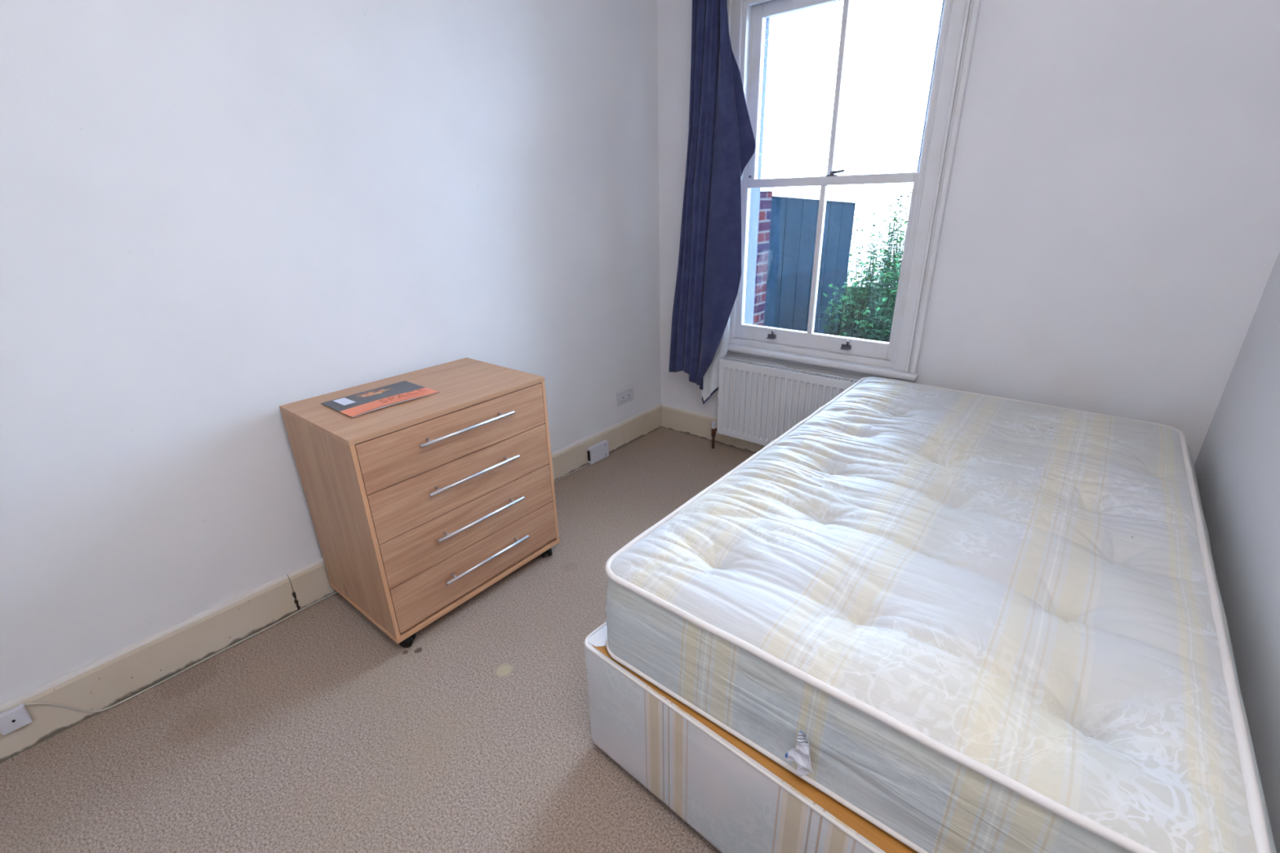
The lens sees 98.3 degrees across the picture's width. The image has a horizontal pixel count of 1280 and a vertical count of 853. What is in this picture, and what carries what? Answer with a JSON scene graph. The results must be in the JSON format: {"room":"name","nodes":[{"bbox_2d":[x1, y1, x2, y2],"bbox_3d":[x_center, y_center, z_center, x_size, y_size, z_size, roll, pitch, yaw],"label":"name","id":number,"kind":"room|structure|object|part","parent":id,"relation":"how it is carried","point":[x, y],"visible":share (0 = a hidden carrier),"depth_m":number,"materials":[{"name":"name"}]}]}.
{"room":"bedroom","nodes":[
{"label":"bedroom","id":0,"kind":"room"},
{"bbox_2d":[0,0,660,704],"bbox_3d":[-1.149,-0.645,1.794,0.120,2.620,4.020,16,28,36],"label":"wall","id":1,"kind":"structure","parent":0,"point":[216,216],"depth_m":1.73,"materials":[{"name":"paint"}]},
{"bbox_2d":[0,403,662,763],"bbox_3d":[-1.061,0.507,2.228,0.020,0.156,3.800,16,28,36],"label":"baseboard","id":2,"kind":"structure","parent":1,"relation":"attached to","point":[108,681],"depth_m":1.77,"materials":[{"name":"beige paint"}]},
{"bbox_2d":[0,703,32,735],"bbox_3d":[-1.683,0.787,1.486,0.022,0.058,0.056,16,28,36],"label":"box","id":3,"kind":"object","parent":2,"relation":"attached to","point":[13,719],"visible":1,"depth_m":1.48,"materials":[{"name":"white plastic"}]},
{"bbox_2d":[586,440,608,464],"bbox_3d":[-0.235,0.144,3.127,0.030,0.096,0.148,16,28,36],"label":"junction box","id":4,"kind":"object","parent":1,"relation":"attached to","point":[598,451],"visible":1,"depth_m":3.11,"materials":[{"name":"white plastic"}]},
{"bbox_2d":[616,386,634,406],"bbox_3d":[-0.084,-0.178,3.250,0.012,0.086,0.146,16,28,36],"label":"wall socket","id":5,"kind":"object","parent":1,"relation":"attached to","point":[624,396],"visible":1,"depth_m":3.24,"materials":[{"name":"white plastic"}]},
{"bbox_2d":[0,426,755,852],"bbox_3d":[-0.130,0.909,1.558,2.674,0.120,4.020,16,28,36],"label":"floor","id":6,"kind":"structure","parent":0,"point":[316,731],"depth_m":1.53,"materials":[{"name":"beige carpet"}]},
{"bbox_2d":[0,464,587,713],"bbox_3d":[-1.005,0.491,2.266,0.012,0.151,2.245,16,28,36],"label":"cable","id":7,"kind":"object","parent":6,"relation":"on","point":[204,660],"visible":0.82,"depth_m":1.74,"materials":[{"name":"beige plastic"}]},
{"bbox_2d":[279,357,559,648],"bbox_3d":[-0.743,0.236,2.059,0.517,0.772,0.722,16,28,36],"label":"dresser","id":8,"kind":"object","parent":6,"relation":"on","point":[420,506],"visible":1,"depth_m":1.84,"materials":[{"name":"brown wood"}]},
{"bbox_3d":[-0.979,0.317,1.808,0.480,0.688,0.013,16,28,36],"label":"panel","id":9,"kind":"part","parent":8,"relation":"part of","materials":[{"name":"brown wood"}]},
{"bbox_2d":[320,380,439,417],"bbox_3d":[-0.867,-0.101,1.852,0.222,0.013,0.299,16,28,36],"label":"brochure","id":10,"kind":"object","parent":8,"relation":"on","point":[360,403],"visible":1,"depth_m":1.83,"materials":[{"name":"multicoloured paper"}]},
{"bbox_3d":[-0.765,-0.117,1.925,0.482,0.016,0.720,16,28,36],"label":"panel","id":11,"kind":"part","parent":8,"relation":"part of","materials":[{"name":"brown wood"}]},
{"bbox_3d":[-0.749,0.534,2.193,0.483,0.016,0.722,16,28,36],"label":"panel","id":12,"kind":"part","parent":8,"relation":"part of","materials":[{"name":"brown wood"}]},
{"bbox_3d":[-0.583,0.018,1.824,0.018,0.158,0.689,16,28,36],"label":"drawer","id":13,"kind":"part","parent":8,"relation":"part of","materials":[{"name":"brown wood"}]},
{"bbox_3d":[-0.579,0.172,1.887,0.018,0.167,0.689,16,28,36],"label":"drawer","id":14,"kind":"part","parent":8,"relation":"part of","materials":[{"name":"brown wood"}]},
{"bbox_3d":[-0.576,0.327,1.951,0.018,0.162,0.689,16,28,36],"label":"drawer","id":15,"kind":"part","parent":8,"relation":"part of","materials":[{"name":"brown wood"}]},
{"bbox_3d":[-0.560,0.002,1.804,0.037,0.012,0.355,16,28,36],"label":"handle","id":16,"kind":"part","parent":8,"relation":"part of","materials":[{"name":"silver metal"}]},
{"bbox_3d":[-0.572,0.486,2.017,0.018,0.174,0.689,16,28,36],"label":"drawer","id":17,"kind":"part","parent":8,"relation":"part of","materials":[{"name":"brown wood"}]},
{"bbox_3d":[-0.556,0.158,1.868,0.037,0.012,0.355,16,28,36],"label":"handle","id":18,"kind":"part","parent":8,"relation":"part of","materials":[{"name":"silver metal"}]},
{"bbox_3d":[-0.552,0.316,1.933,0.037,0.012,0.355,16,28,36],"label":"handle","id":19,"kind":"part","parent":8,"relation":"part of","materials":[{"name":"silver metal"}]},
{"bbox_3d":[-0.548,0.472,1.997,0.037,0.012,0.355,16,28,36],"label":"handle","id":20,"kind":"part","parent":8,"relation":"part of","materials":[{"name":"silver metal"}]},
{"bbox_3d":[-0.537,0.099,2.312,0.480,0.688,0.013,16,28,36],"label":"panel","id":21,"kind":"part","parent":8,"relation":"part of","materials":[{"name":"brown wood"}]},
{"bbox_2d":[584,621,917,852],"bbox_3d":[0.863,0.568,1.689,1.120,0.368,1.777,18,29,39],"label":"base","id":22,"kind":"object","parent":6,"relation":"on","point":[739,799],"visible":0.27,"depth_m":1.17,"materials":[{"name":"fabric"}]},
{"bbox_2d":[604,377,1276,852],"bbox_3d":[0.899,0.264,1.608,1.125,0.252,1.863,16,28,36],"label":"mattress","id":23,"kind":"object","parent":22,"relation":"on","point":[969,622],"visible":1,"depth_m":1.10,"materials":[{"name":"white fabric"}]},
{"bbox_2d":[711,356,858,448],"bbox_3d":[0.733,-0.043,2.931,0.819,0.558,0.068,16,28,36],"label":"radiator","id":24,"kind":"object","parent":6,"relation":"on","point":[757,404],"visible":0.7,"depth_m":2.92,"materials":[{"name":"white metal"}]},
{"bbox_2d":[719,356,858,384],"bbox_3d":[0.745,-0.288,2.812,0.755,0.008,0.066,16,28,36],"label":"grille","id":25,"kind":"object","parent":24,"relation":"attached to","point":[775,371],"depth_m":2.80,"materials":[{"name":"white metal"}]},
{"bbox_2d":[743,0,944,324],"bbox_3d":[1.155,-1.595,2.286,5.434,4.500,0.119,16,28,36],"label":"window frame","id":26,"kind":"structure","parent":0,"point":[754,192],"depth_m":2.96,"materials":[{"name":"white"}]},
{"bbox_2d":[657,0,1279,465],"bbox_3d":[1.090,-0.965,2.441,2.434,2.620,0.130,16,28,36],"label":"wall","id":27,"kind":"structure","parent":0,"point":[1109,242],"depth_m":1.96,"materials":[{"name":"paint"}]},
{"bbox_2d":[661,403,765,453],"bbox_3d":[1.069,0.197,2.856,2.393,0.156,0.020,16,28,36],"label":"baseboard","id":28,"kind":"structure","parent":27,"relation":"attached to","point":[695,424],"depth_m":3.39,"materials":[{"name":"beige paint"}]},
{"bbox_2d":[726,0,982,382],"bbox_3d":[0.853,-1.130,2.543,1.082,1.752,0.181,16,28,36],"label":"window","id":29,"kind":"structure","parent":27,"relation":"in","point":[898,358],"depth_m":2.48,"materials":[{"name":"white paint"}]},
{"bbox_3d":[0.435,-1.250,2.785,0.095,1.686,0.034,16,28,36],"label":"architrave","id":30,"kind":"part","parent":29,"relation":"part of","materials":[{"name":"white paint"}]},
{"bbox_3d":[0.879,-0.399,2.872,0.861,0.030,0.129,16,28,36],"label":"sill","id":31,"kind":"part","parent":29,"relation":"part of","materials":[{"name":"white paint"}]},
{"bbox_3d":[0.859,-0.334,2.791,1.007,0.030,0.052,16,28,36],"label":"sill","id":32,"kind":"part","parent":29,"relation":"part of","materials":[{"name":"white paint"}]},
{"bbox_3d":[0.860,-0.780,2.701,0.860,0.804,0.036,16,28,36],"label":"sash frame","id":33,"kind":"part","parent":29,"relation":"part of","materials":[{"name":"white paint"}]},
{"bbox_3d":[0.872,-1.490,2.448,0.860,0.770,0.036,16,28,36],"label":"sash frame","id":34,"kind":"part","parent":29,"relation":"part of","materials":[{"name":"white paint"}]},
{"bbox_3d":[1.191,-1.030,2.206,0.095,1.686,0.034,16,28,36],"label":"architrave","id":35,"kind":"part","parent":29,"relation":"part of","materials":[{"name":"white paint"}]},
{"bbox_3d":[0.723,-2.030,2.093,1.484,0.054,0.171,16,28,36],"label":"pole","id":36,"kind":"object","parent":27,"relation":"attached to","visible":0},
{"bbox_2d":[668,0,755,404],"bbox_3d":[0.342,-1.107,2.748,0.467,2.158,0.104,16,28,36],"label":"curtain","id":37,"kind":"object","parent":36,"relation":"hanging from","point":[721,144],"visible":1,"depth_m":2.70,"materials":[{"name":"blue fabric"}]},
{"bbox_2d":[1194,250,1279,852],"bbox_3d":[0.827,-0.071,0.281,0.120,2.620,4.020,16,28,36],"label":"wall","id":38,"kind":"structure","parent":0,"point":[1237,465],"depth_m":1.35,"materials":[{"name":"paint"}]},
{"label":"outside","id":39,"kind":"structure","parent":0,"visible":0},
{"bbox_2d":[841,285,876,333],"bbox_3d":[6.071,-1.989,8.925,18.000,0.040,15.720,16,28,36],"label":"ground","id":40,"kind":"structure","parent":39,"point":[856,297],"depth_m":9.39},
{"bbox_2d":[752,186,774,326],"bbox_3d":[0.597,-0.866,4.183,0.372,1.735,0.840,16,28,36],"label":"brick pier","id":41,"kind":"structure","parent":40,"relation":"on","point":[766,193],"depth_m":4.15,"materials":[{"name":"red brick"}]},
{"bbox_2d":[764,191,857,336],"bbox_3d":[1.510,-1.228,5.063,0.140,1.695,1.810,16,28,36],"label":"fence","id":42,"kind":"object","parent":40,"relation":"on","point":[793,217],"visible":0.59,"depth_m":4.77,"materials":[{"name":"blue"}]},
{"bbox_2d":[800,191,911,286],"bbox_3d":[6.343,-2.925,8.924,12.040,1.680,0.280,16,28,36],"label":"wall","id":43,"kind":"structure","parent":40,"relation":"on","point":[867,202],"depth_m":10.23,"materials":[{"name":"white"}]},
{"bbox_2d":[815,238,902,342],"bbox_3d":[2.091,-0.842,4.513,1.209,1.372,1.221,-3,22,-3],"label":"leafy bush","id":44,"kind":"object","parent":40,"relation":"on","point":[871,330],"visible":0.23,"depth_m":4.45,"materials":[{"name":"green plant"}]},
{"bbox_2d":[844,182,911,300],"bbox_3d":[4.171,-2.965,8.838,1.797,1.917,1.992,16,28,36],"label":"shrub","id":45,"kind":"object","parent":40,"relation":"on","point":[889,205],"visible":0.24,"depth_m":8.88,"materials":[{"name":"green plant"}]},
{"bbox_2d":[855,169,912,337],"bbox_3d":[3.138,-1.851,6.168,1.511,1.932,1.330,16,28,36],"label":"shrub","id":46,"kind":"object","parent":40,"relation":"on","point":[890,242],"visible":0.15,"depth_m":6.27,"materials":[{"name":"green plant"}]}
]}

